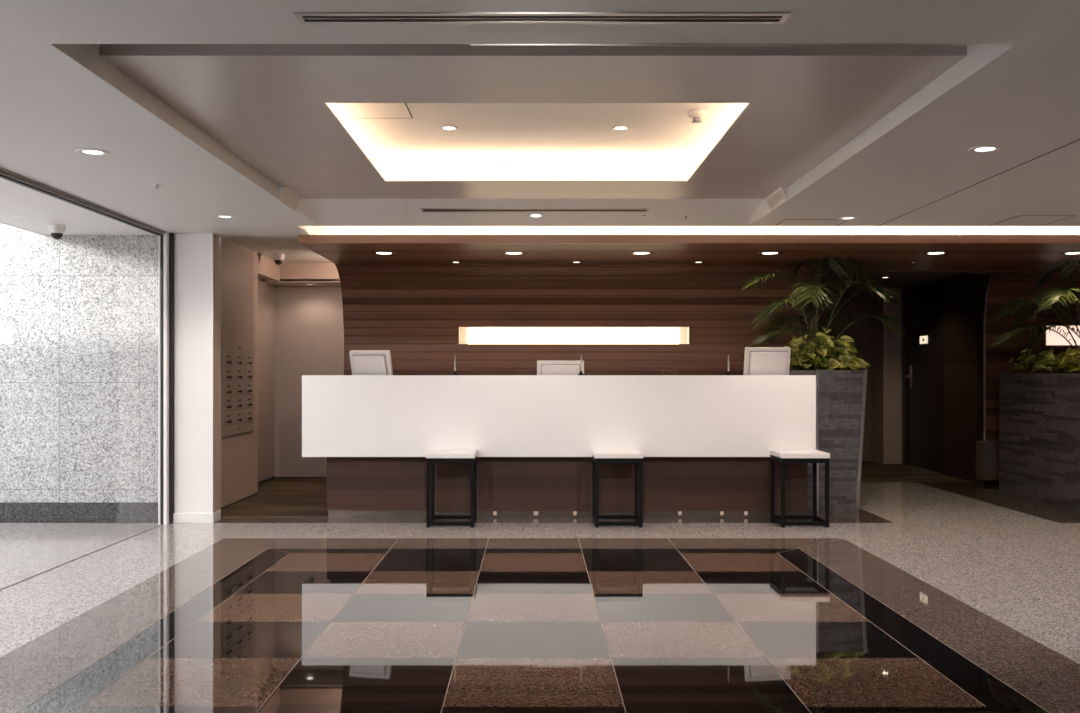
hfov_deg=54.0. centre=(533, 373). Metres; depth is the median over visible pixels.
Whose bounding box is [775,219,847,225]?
access hatch
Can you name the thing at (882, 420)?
wall
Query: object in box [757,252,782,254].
recessed light
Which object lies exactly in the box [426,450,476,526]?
stool
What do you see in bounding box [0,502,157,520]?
baseboard
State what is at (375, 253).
recessed light
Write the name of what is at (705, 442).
reception desk
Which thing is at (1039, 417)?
stone planter
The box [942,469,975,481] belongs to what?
baseboard
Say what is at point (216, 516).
baseboard
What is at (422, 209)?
ceiling vent
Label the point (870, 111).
ceiling
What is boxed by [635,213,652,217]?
ceiling speaker
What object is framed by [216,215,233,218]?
recessed light
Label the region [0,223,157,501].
wall
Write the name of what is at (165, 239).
window
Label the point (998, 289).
wall
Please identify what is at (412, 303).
wall
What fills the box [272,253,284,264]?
dome camera
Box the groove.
[879,139,1079,225]
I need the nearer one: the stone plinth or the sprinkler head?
the sprinkler head
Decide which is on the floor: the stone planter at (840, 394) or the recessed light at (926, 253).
the stone planter at (840, 394)
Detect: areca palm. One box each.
[737,257,907,369]
[989,261,1079,359]
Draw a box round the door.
[903,283,943,473]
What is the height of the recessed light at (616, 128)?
0.006 m
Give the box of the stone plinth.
[976,441,999,484]
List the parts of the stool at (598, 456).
leg, leg, seat, seat frame, leg, leg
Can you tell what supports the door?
in the wall at (963, 293)
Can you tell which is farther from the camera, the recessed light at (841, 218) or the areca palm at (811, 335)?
the areca palm at (811, 335)
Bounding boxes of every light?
[76,149,109,155]
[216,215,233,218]
[372,252,396,254]
[440,126,457,130]
[458,327,689,343]
[502,252,525,254]
[527,213,544,218]
[612,126,629,130]
[629,252,653,254]
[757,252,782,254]
[839,217,856,219]
[923,252,948,254]
[967,146,1002,153]
[1045,325,1079,344]
[1060,252,1079,254]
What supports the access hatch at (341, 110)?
attached to the ceiling at (870, 111)
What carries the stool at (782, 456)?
on the floor
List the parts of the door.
handle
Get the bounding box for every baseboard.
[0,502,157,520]
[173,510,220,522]
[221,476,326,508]
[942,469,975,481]
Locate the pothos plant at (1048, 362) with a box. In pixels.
[1006,346,1079,372]
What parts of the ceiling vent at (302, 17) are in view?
blade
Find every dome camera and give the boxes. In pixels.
[48,224,65,238]
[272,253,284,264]
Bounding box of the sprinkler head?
[151,183,162,188]
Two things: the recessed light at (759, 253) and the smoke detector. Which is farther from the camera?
the recessed light at (759, 253)
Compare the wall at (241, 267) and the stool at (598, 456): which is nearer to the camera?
the stool at (598, 456)
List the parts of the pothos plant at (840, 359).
stem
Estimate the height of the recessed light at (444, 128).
0.006 m
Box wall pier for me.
[174,233,220,512]
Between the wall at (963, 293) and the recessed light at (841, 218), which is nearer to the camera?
the recessed light at (841, 218)
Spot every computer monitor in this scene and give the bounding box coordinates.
[349,350,392,374]
[537,360,583,374]
[743,347,790,374]
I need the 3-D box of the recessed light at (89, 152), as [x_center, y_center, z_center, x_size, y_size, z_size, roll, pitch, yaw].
[-2.064,-1.037,4.961,0.150,0.006,0.150,0,0,0]
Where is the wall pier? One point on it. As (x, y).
(197, 256)
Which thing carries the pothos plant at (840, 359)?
in the stone planter at (840, 394)
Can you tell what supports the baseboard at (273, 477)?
attached to the wall at (241, 267)
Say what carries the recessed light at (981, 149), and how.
in the ceiling at (870, 111)
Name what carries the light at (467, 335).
attached to the wall at (412, 303)
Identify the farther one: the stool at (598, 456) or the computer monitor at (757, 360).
the computer monitor at (757, 360)
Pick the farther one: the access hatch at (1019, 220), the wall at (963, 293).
the wall at (963, 293)
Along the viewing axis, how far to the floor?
4.86 m
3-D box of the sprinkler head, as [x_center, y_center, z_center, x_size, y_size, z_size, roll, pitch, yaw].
[-2.061,-1.028,5.797,0.060,0.025,0.060,0,0,0]
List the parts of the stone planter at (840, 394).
edge trim, edge trim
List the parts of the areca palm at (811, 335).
stem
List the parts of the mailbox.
door, door, door, door, door, panel, panel, door, door, door, door, door, door, door, door, door, door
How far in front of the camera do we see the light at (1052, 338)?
10.82 m
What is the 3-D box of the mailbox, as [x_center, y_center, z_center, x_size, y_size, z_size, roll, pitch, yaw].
[-2.522,0.125,9.060,0.028,0.780,0.980,0,0,0]
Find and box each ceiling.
[0,0,1079,290]
[0,178,153,234]
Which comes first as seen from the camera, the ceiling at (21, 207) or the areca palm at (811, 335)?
the ceiling at (21, 207)
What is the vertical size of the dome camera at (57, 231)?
0.100 m
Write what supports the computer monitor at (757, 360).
on the reception desk
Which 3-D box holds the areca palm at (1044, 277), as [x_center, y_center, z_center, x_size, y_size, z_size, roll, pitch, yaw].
[4.706,-0.536,9.062,1.462,1.123,1.356,0,0,29]
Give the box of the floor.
[0,461,1079,712]
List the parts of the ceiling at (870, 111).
recess panel, edge trim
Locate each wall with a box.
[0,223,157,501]
[221,237,339,507]
[258,278,343,481]
[298,226,1079,374]
[809,288,900,463]
[901,274,982,481]
[983,259,1079,440]
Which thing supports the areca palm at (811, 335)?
in the stone planter at (840, 394)
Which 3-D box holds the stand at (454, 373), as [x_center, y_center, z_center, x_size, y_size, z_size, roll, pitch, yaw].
[-0.598,-0.068,8.060,0.052,0.155,0.052,0,0,0]
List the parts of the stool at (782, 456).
leg, leg, seat frame, seat, leg, leg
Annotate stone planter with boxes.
[789,370,866,510]
[999,373,1079,509]
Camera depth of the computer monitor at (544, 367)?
8.31 m
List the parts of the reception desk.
panel, kick plate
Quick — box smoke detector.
[688,110,705,122]
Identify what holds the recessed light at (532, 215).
in the ceiling at (870, 111)
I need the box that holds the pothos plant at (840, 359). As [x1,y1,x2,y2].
[783,327,870,369]
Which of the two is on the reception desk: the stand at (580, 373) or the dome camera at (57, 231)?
the stand at (580, 373)
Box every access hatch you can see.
[326,103,412,117]
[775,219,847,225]
[989,216,1073,225]
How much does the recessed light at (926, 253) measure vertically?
0.006 m
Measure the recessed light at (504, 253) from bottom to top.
0.006 m
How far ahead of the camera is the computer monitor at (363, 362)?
8.30 m
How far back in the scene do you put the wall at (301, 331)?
11.13 m
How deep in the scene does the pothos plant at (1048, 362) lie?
9.22 m
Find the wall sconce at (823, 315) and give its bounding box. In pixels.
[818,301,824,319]
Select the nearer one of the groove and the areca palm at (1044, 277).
the groove
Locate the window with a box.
[0,167,173,589]
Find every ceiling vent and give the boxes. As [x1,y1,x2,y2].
[294,12,790,23]
[421,208,649,211]
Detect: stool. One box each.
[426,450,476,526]
[592,450,642,526]
[770,450,829,526]
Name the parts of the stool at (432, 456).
leg, leg, seat, seat frame, leg, leg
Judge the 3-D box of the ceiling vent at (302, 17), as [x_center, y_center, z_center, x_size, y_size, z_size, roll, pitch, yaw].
[0.025,-1.038,3.090,1.430,0.004,0.090,0,0,0]
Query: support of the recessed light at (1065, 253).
in the wall at (412, 303)
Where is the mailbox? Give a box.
[221,341,253,437]
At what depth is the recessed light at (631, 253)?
8.46 m
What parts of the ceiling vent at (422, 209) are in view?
blade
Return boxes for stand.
[452,355,457,374]
[578,355,583,374]
[725,355,731,374]
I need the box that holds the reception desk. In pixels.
[302,375,815,516]

